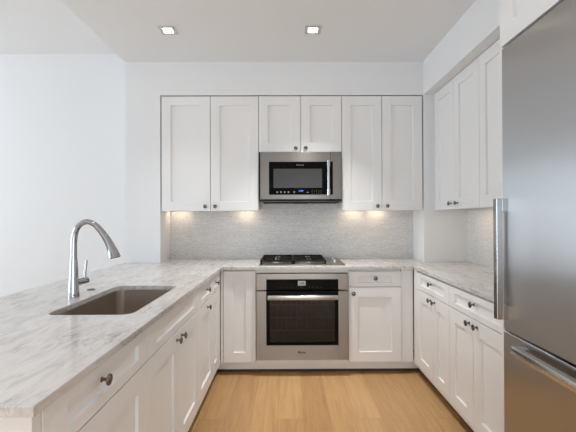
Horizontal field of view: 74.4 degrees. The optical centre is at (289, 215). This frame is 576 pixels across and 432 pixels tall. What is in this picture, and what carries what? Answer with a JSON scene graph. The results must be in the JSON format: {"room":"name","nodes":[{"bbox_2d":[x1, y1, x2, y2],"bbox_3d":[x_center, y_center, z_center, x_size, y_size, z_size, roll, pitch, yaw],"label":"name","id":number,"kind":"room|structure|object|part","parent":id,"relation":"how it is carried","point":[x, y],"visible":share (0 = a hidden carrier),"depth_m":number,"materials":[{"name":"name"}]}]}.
{"room":"kitchen","nodes":[
{"label":"kitchen","id":0,"kind":"room"},
{"bbox_2d":[0,0,115,53],"bbox_3d":[-1.782,-1.690,0.303,7.050,0.100,7.198,0,0,0],"label":"ceiling","id":1,"kind":"structure","parent":0,"point":[26,26],"depth_m":3.32,"materials":[{"name":"white paint"}]},
{"bbox_2d":[0,54,220,349],"bbox_3d":[-1.792,-0.159,3.841,7.050,3.115,0.100,0,0,0],"label":"wall","id":2,"kind":"structure","parent":0,"point":[62,116],"depth_m":3.79,"materials":[{"name":"white paint"}]},
{"bbox_2d":[161,96,260,210],"bbox_3d":[-0.735,-0.568,3.619,0.891,1.054,0.333,0,0,0],"label":"upper cabinet","id":3,"kind":"object","parent":2,"relation":"attached to","point":[211,154],"visible":1,"depth_m":3.49,"materials":[{"name":"white paint"}]},
{"bbox_3d":[-0.955,-0.567,3.492,0.446,1.052,0.020,0,0,0],"label":"door","id":4,"kind":"part","parent":3,"relation":"part of","materials":[{"name":"white paint"}]},
{"bbox_3d":[-0.509,-0.568,3.494,0.437,1.052,0.020,0,0,0],"label":"door","id":5,"kind":"part","parent":3,"relation":"part of","materials":[{"name":"white paint"}]},
{"bbox_2d":[171,202,412,258],"bbox_3d":[0.020,0.124,3.791,2.416,0.608,0.012,0,0,0],"label":"backsplash","id":6,"kind":"structure","parent":2,"relation":"attached to","point":[326,230],"depth_m":3.79,"materials":[{"name":"tile"}]},
{"bbox_2d":[259,96,340,151],"bbox_3d":[0.092,-0.841,3.624,0.761,0.514,0.333,0,0,0],"label":"upper cabinet","id":7,"kind":"object","parent":2,"relation":"attached to","point":[286,123],"visible":0.99,"depth_m":3.49,"materials":[{"name":"white paint"}]},
{"bbox_3d":[-0.096,-0.840,3.497,0.381,0.512,0.020,0,0,0],"label":"door","id":8,"kind":"part","parent":7,"relation":"part of","materials":[{"name":"white paint"}]},
{"bbox_2d":[260,152,341,203],"bbox_3d":[0.099,-0.344,3.585,0.741,0.464,0.406,0,0,0],"label":"microwave","id":9,"kind":"object","parent":7,"relation":"attached to","point":[285,177],"visible":1,"depth_m":3.44,"materials":[{"name":"silver metal"}]},
{"bbox_3d":[0.088,-0.338,3.456,0.557,0.298,0.030,0,0,0],"label":"door glass","id":10,"kind":"part","parent":9,"relation":"part of","materials":[{"name":"black glass"}]},
{"bbox_3d":[0.100,-0.127,3.610,0.713,0.003,0.318,0,0,0],"label":"underside panel","id":11,"kind":"part","parent":9,"relation":"part of","materials":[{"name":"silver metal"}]},
{"bbox_3d":[0.345,-0.336,3.412,0.031,0.316,0.060,0,0,0],"label":"handle","id":12,"kind":"part","parent":9,"relation":"part of","materials":[{"name":"silver metal"}]},
{"bbox_3d":[0.379,-0.339,3.457,0.020,0.298,0.030,0,0,0],"label":"glass","id":13,"kind":"part","parent":9,"relation":"part of","materials":[{"name":"black glass"}]},
{"bbox_3d":[0.286,-0.841,3.499,0.372,0.512,0.020,0,0,0],"label":"door","id":14,"kind":"part","parent":7,"relation":"part of","materials":[{"name":"white paint"}]},
{"bbox_2d":[338,96,422,210],"bbox_3d":[0.847,-0.573,3.626,0.742,1.054,0.333,0,0,0],"label":"upper cabinet","id":15,"kind":"object","parent":2,"relation":"attached to","point":[381,137],"visible":1,"depth_m":3.49,"materials":[{"name":"white paint"}]},
{"bbox_3d":[0.660,-0.572,3.499,0.365,1.052,0.020,0,0,0],"label":"door","id":16,"kind":"part","parent":15,"relation":"part of","materials":[{"name":"white paint"}]},
{"bbox_3d":[1.032,-0.574,3.500,0.369,1.052,0.020,0,0,0],"label":"door","id":17,"kind":"part","parent":15,"relation":"part of","materials":[{"name":"white paint"}]},
{"bbox_2d":[125,62,170,262],"bbox_3d":[-1.349,-0.031,3.635,0.320,2.753,0.316,0,0,0],"label":"wall","id":18,"kind":"structure","parent":0,"point":[147,227],"depth_m":3.48,"materials":[{"name":"white paint"}]},
{"bbox_2d":[61,0,475,61],"bbox_3d":[0.072,-1.540,0.309,3.143,0.212,6.998,0,0,0],"label":"ceiling","id":19,"kind":"structure","parent":0,"point":[208,30],"depth_m":2.86,"materials":[{"name":"white paint"}]},
{"bbox_2d":[157,26,177,34],"bbox_3d":[-0.929,-1.411,2.893,0.124,0.005,0.124,0,0,0],"label":"recessed light","id":20,"kind":"object","parent":19,"relation":"in","point":[165,30],"visible":1,"depth_m":2.89,"materials":[{"name":"silver metal"}]},
{"bbox_2d":[305,26,321,33],"bbox_3d":[0.176,-1.415,2.898,0.124,0.005,0.124,0,0,0],"label":"recessed light","id":21,"kind":"object","parent":19,"relation":"in","point":[308,29],"visible":1,"depth_m":2.89,"materials":[{"name":"silver metal"}]},
{"bbox_2d":[188,349,471,431],"bbox_3d":[-1.772,1.350,0.282,6.850,0.050,6.998,0,0,0],"label":"floor","id":22,"kind":"structure","parent":0,"point":[403,400],"depth_m":2.69,"materials":[{"name":"brown wood"}]},
{"bbox_2d":[0,412,40,431],"bbox_3d":[-0.873,0.881,0.857,0.599,0.889,0.031,0,0,0],"label":"end panel","id":23,"kind":"object","parent":22,"relation":"on","point":[25,424],"visible":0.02,"depth_m":0.84,"materials":[{"name":"white paint"}]},
{"bbox_2d":[41,328,147,431],"bbox_3d":[-0.859,0.884,1.209,0.630,0.889,0.667,0,0,0],"label":"base cabinet","id":24,"kind":"object","parent":22,"relation":"on","point":[113,397],"visible":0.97,"depth_m":1.22,"materials":[{"name":"white paint"}]},
{"bbox_3d":[-0.561,0.501,1.159,0.031,0.036,0.036,0,0,0],"label":"knob","id":25,"kind":"part","parent":24,"relation":"part of","materials":[{"name":"silver metal"}]},
{"bbox_3d":[-0.584,0.905,1.210,0.020,0.627,0.664,0,0,0],"label":"door","id":26,"kind":"part","parent":24,"relation":"part of","materials":[{"name":"white paint"}]},
{"bbox_2d":[148,289,198,431],"bbox_3d":[-0.862,0.889,1.974,0.630,0.889,0.860,0,0,0],"label":"base cabinet","id":27,"kind":"object","parent":22,"relation":"on","point":[173,397],"visible":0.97,"depth_m":1.90,"materials":[{"name":"white paint"}]},
{"bbox_3d":[-0.587,0.909,1.760,0.020,0.627,0.426,0,0,0],"label":"door","id":28,"kind":"part","parent":27,"relation":"part of","materials":[{"name":"white paint"}]},
{"bbox_3d":[-0.589,0.525,1.978,0.020,0.133,0.857,0,0,0],"label":"drawer","id":29,"kind":"part","parent":27,"relation":"part of","materials":[{"name":"white paint"}]},
{"bbox_3d":[-0.588,0.912,2.191,0.020,0.627,0.426,0,0,0],"label":"door","id":30,"kind":"part","parent":27,"relation":"part of","materials":[{"name":"white paint"}]},
{"bbox_2d":[198,277,212,406],"bbox_3d":[-0.865,0.893,2.633,0.630,0.889,0.453,0,0,0],"label":"base cabinet","id":31,"kind":"object","parent":22,"relation":"on","point":[205,292],"visible":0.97,"depth_m":2.63,"materials":[{"name":"white paint"}]},
{"bbox_3d":[-0.592,0.530,2.636,0.020,0.133,0.450,0,0,0],"label":"drawer","id":32,"kind":"part","parent":31,"relation":"part of","materials":[{"name":"white paint"}]},
{"bbox_2d":[213,272,219,376],"bbox_3d":[-0.867,0.896,3.018,0.630,0.889,0.313,0,0,0],"label":"base cabinet","id":33,"kind":"object","parent":22,"relation":"on","point":[216,282],"depth_m":3.02,"materials":[{"name":"white paint"}]},
{"bbox_3d":[-0.593,0.532,2.977,0.020,0.133,0.220,0,0,0],"label":"drawer","id":34,"kind":"part","parent":33,"relation":"part of","materials":[{"name":"white paint"}]},
{"bbox_3d":[-0.592,0.917,2.974,0.020,0.627,0.220,0,0,0],"label":"door","id":35,"kind":"part","parent":33,"relation":"part of","materials":[{"name":"white paint"}]},
{"bbox_3d":[-0.634,0.845,3.132,0.098,0.788,0.088,0,0,0],"label":"corner filler","id":36,"kind":"part","parent":33,"relation":"part of","materials":[{"name":"white wood"}]},
{"bbox_2d":[221,269,256,371],"bbox_3d":[-0.433,0.897,3.483,0.295,0.889,0.610,0,0,0],"label":"base cabinet","id":37,"kind":"object","parent":22,"relation":"on","point":[239,286],"depth_m":3.18,"materials":[{"name":"white paint"}]},
{"bbox_3d":[-0.571,0.846,3.210,0.018,0.788,0.056,0,0,0],"label":"corner filler","id":38,"kind":"part","parent":37,"relation":"part of","materials":[{"name":"white wood"}]},
{"bbox_2d":[256,269,347,371],"bbox_3d":[0.102,0.895,3.487,0.771,0.889,0.607,0,0,0],"label":"housing","id":39,"kind":"object","parent":22,"relation":"on","point":[257,270],"visible":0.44,"depth_m":3.19,"materials":[{"name":"white paint"}]},
{"bbox_3d":[0.101,0.465,3.197,0.771,0.031,0.021,0,0,0],"label":"rail","id":40,"kind":"part","parent":39,"relation":"part of","materials":[{"name":"white paint"}]},
{"bbox_3d":[0.104,1.220,3.192,0.771,0.033,0.021,0,0,0],"label":"rail","id":41,"kind":"part","parent":39,"relation":"part of","materials":[{"name":"white paint"}]},
{"bbox_2d":[256,272,348,359],"bbox_3d":[0.102,0.844,3.400,0.764,0.715,0.595,0,0,0],"label":"wall oven","id":42,"kind":"object","parent":39,"relation":"in","point":[300,316],"visible":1,"depth_m":3.15,"materials":[{"name":"silver metal"}]},
{"bbox_3d":[0.102,0.551,3.182,0.764,0.132,0.051,0,0,0],"label":"control panel","id":43,"kind":"part","parent":42,"relation":"part of","materials":[{"name":"silver metal"}]},
{"bbox_3d":[0.102,0.575,3.183,0.600,0.086,0.050,0,0,0],"label":"control glass","id":44,"kind":"part","parent":42,"relation":"part of","materials":[{"name":"black glass"}]},
{"bbox_2d":[218,359,418,368],"bbox_3d":[0.229,1.273,3.246,1.742,0.070,0.015,0,0,0],"label":"baseboard","id":45,"kind":"structure","parent":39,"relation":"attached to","point":[250,365],"depth_m":3.24,"materials":[{"name":"white paint"}]},
{"bbox_2d":[347,269,412,370],"bbox_3d":[0.763,0.893,3.473,0.547,0.889,0.640,0,0,0],"label":"base cabinet","id":46,"kind":"object","parent":22,"relation":"on","point":[374,295],"depth_m":3.19,"materials":[{"name":"white paint"}]},
{"bbox_3d":[0.711,0.534,3.196,0.440,0.127,0.020,0,0,0],"label":"drawer","id":47,"kind":"part","parent":46,"relation":"part of","materials":[{"name":"white paint"}]},
{"bbox_3d":[0.987,0.840,3.221,0.101,0.788,0.048,0,0,0],"label":"corner filler","id":48,"kind":"part","parent":46,"relation":"part of","materials":[{"name":"white wood"}]},
{"bbox_2d":[414,269,461,418],"bbox_3d":[1.325,0.887,2.835,0.628,0.889,0.697,0,0,0],"label":"base cabinet","id":49,"kind":"object","parent":22,"relation":"on","point":[433,355],"depth_m":2.77,"materials":[{"name":"white paint"}]},
{"bbox_3d":[1.090,0.839,3.148,0.098,0.788,0.071,0,0,0],"label":"corner filler","id":50,"kind":"part","parent":49,"relation":"part of","materials":[{"name":"white wood"}]},
{"bbox_3d":[1.050,0.911,2.939,0.020,0.627,0.338,0,0,0],"label":"door","id":51,"kind":"part","parent":49,"relation":"part of","materials":[{"name":"white paint"}]},
{"bbox_3d":[1.050,0.525,2.800,0.020,0.133,0.621,0,0,0],"label":"drawer","id":52,"kind":"part","parent":49,"relation":"part of","materials":[{"name":"white paint"}]},
{"bbox_3d":[1.052,0.909,2.626,0.020,0.627,0.278,0,0,0],"label":"door","id":53,"kind":"part","parent":49,"relation":"part of","materials":[{"name":"white paint"}]},
{"bbox_2d":[419,368,474,431],"bbox_3d":[1.111,1.265,2.514,0.015,0.070,1.456,0,0,0],"label":"baseboard","id":54,"kind":"structure","parent":22,"relation":"on","point":[419,368],"depth_m":2.62,"materials":[{"name":"white paint"}]},
{"bbox_2d":[449,285,501,431],"bbox_3d":[1.328,0.882,2.135,0.628,0.889,0.699,0,0,0],"label":"base cabinet","id":55,"kind":"object","parent":22,"relation":"on","point":[475,336],"visible":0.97,"depth_m":2.13,"materials":[{"name":"white paint"}]},
{"bbox_2d":[0,258,493,417],"bbox_3d":[0.068,0.430,2.307,3.146,0.024,2.975,0,0,0],"label":"countertop","id":56,"kind":"structure","parent":55,"relation":"on","point":[44,353],"depth_m":1.58,"materials":[{"name":"stone"}]},
{"bbox_2d":[68,219,120,297],"bbox_3d":[-1.005,0.219,1.979,0.267,0.401,0.121,0,0,0],"label":"kitchen faucet","id":57,"kind":"object","parent":56,"relation":"on","point":[75,281],"visible":1,"depth_m":1.94,"materials":[{"name":"silver metal"}]},
{"bbox_2d":[68,258,79,297],"bbox_3d":[-1.110,0.320,1.949,0.055,0.200,0.055,0,0,0],"label":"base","id":58,"kind":"object","parent":57,"relation":"attached to","point":[74,281],"depth_m":1.93,"materials":[{"name":"silver metal"}]},
{"bbox_3d":[-1.040,0.120,1.951,0.174,0.202,0.032,0,0,0],"label":"spout","id":59,"kind":"part","parent":57,"relation":"part of","materials":[{"name":"silver metal"}]},
{"bbox_3d":[-1.097,0.301,1.999,0.037,0.127,0.076,0,0,11],"label":"lever handle","id":60,"kind":"part","parent":57,"relation":"part of","materials":[{"name":"silver metal"}]},
{"bbox_2d":[59,289,171,314],"bbox_3d":[-0.852,0.558,1.937,0.396,0.228,0.722,0,0,0],"label":"sink","id":61,"kind":"object","parent":56,"relation":"in","point":[119,302],"visible":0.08,"depth_m":2.27,"materials":[{"name":"silver metal"}]},
{"bbox_2d":[259,255,344,264],"bbox_3d":[0.102,0.405,3.488,0.738,0.042,0.524,0,0,0],"label":"gas cooktop","id":62,"kind":"object","parent":56,"relation":"in","point":[266,259],"visible":1,"depth_m":3.36,"materials":[{"name":"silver metal"}]},
{"bbox_3d":[1.053,0.907,2.323,0.020,0.627,0.318,0,0,0],"label":"door","id":63,"kind":"part","parent":55,"relation":"part of","materials":[{"name":"white paint"}]},
{"bbox_3d":[1.053,0.521,2.137,0.020,0.133,0.696,0,0,0],"label":"drawer","id":64,"kind":"part","parent":55,"relation":"part of","materials":[{"name":"white paint"}]},
{"bbox_3d":[1.055,0.905,1.973,0.020,0.627,0.373,0,0,0],"label":"door","id":65,"kind":"part","parent":55,"relation":"part of","materials":[{"name":"white paint"}]},
{"bbox_2d":[493,0,575,431],"bbox_3d":[1.282,0.267,1.313,0.724,2.110,0.947,0,0,0],"label":"refrigerator","id":66,"kind":"object","parent":22,"relation":"on","point":[534,221],"depth_m":1.49,"materials":[{"name":"silver metal"}]},
{"bbox_3d":[1.318,0.270,1.774,0.649,2.110,0.025,0,0,0],"label":"fridge panel","id":67,"kind":"part","parent":66,"relation":"part of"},
{"bbox_3d":[1.015,0.875,1.287,0.066,0.704,0.905,0,0,0],"label":"freezer drawer","id":68,"kind":"part","parent":66,"relation":"part of","materials":[{"name":"silver metal"}]},
{"bbox_3d":[0.952,0.562,1.289,0.060,0.038,0.603,0,0,0],"label":"handle","id":69,"kind":"part","parent":66,"relation":"part of","materials":[{"name":"silver metal"}]},
{"bbox_2d":[160,0,499,96],"bbox_3d":[0.225,-1.268,2.308,2.823,0.306,2.998,0,0,0],"label":"soffit","id":70,"kind":"structure","parent":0,"point":[177,79],"depth_m":3.49,"materials":[{"name":"white paint"}]},
{"bbox_2d":[500,0,563,47],"bbox_3d":[1.300,-1.111,1.304,0.679,0.636,0.981,0,0,0],"label":"upper cabinet","id":71,"kind":"object","parent":70,"relation":"attached to","point":[516,16],"visible":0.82,"depth_m":1.65,"materials":[{"name":"white paint"}]},
{"bbox_2d":[413,95,466,348],"bbox_3d":[1.432,-0.040,3.647,0.405,2.753,0.316,0,0,0],"label":"wall","id":72,"kind":"structure","parent":0,"point":[438,235],"depth_m":3.49,"materials":[{"name":"white paint"}]},
{"bbox_2d":[469,207,492,209],"bbox_3d":[1.698,-0.194,0.258,0.100,3.115,7.098,0,0,0],"label":"wall","id":73,"kind":"structure","parent":0,"point":[486,207],"depth_m":3.25,"materials":[{"name":"white paint"}]},
{"bbox_2d":[434,57,479,209],"bbox_3d":[1.462,-0.581,3.072,0.344,1.063,0.838,0,0,0],"label":"upper cabinet","id":74,"kind":"object","parent":73,"relation":"attached to","point":[457,136],"depth_m":2.97,"materials":[{"name":"white paint"}]},
{"bbox_3d":[1.329,-0.579,3.256,0.020,1.058,0.395,0,0,0],"label":"door","id":75,"kind":"part","parent":74,"relation":"part of","materials":[{"name":"white paint"}]},
{"bbox_3d":[1.481,-0.578,3.475,0.302,1.063,0.033,0,0,0],"label":"corner filler","id":76,"kind":"part","parent":74,"relation":"part of","materials":[{"name":"white wood"}]},
{"bbox_3d":[1.331,-0.582,2.854,0.020,1.058,0.399,0,0,0],"label":"door","id":77,"kind":"part","parent":74,"relation":"part of","materials":[{"name":"white paint"}]},
{"bbox_2d":[467,209,493,267],"bbox_3d":[1.633,0.181,2.639,0.012,0.468,1.696,0,0,0],"label":"backsplash","id":78,"kind":"structure","parent":73,"relation":"attached to","point":[479,222],"depth_m":3.24,"materials":[{"name":"tile"}]},
{"bbox_2d":[479,39,500,207],"bbox_3d":[1.459,-0.588,2.226,0.332,1.060,0.850,0,0,0],"label":"upper cabinet","id":79,"kind":"object","parent":73,"relation":"attached to","point":[489,61],"visible":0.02,"depth_m":2.53,"materials":[{"name":"white paint"}]}
]}

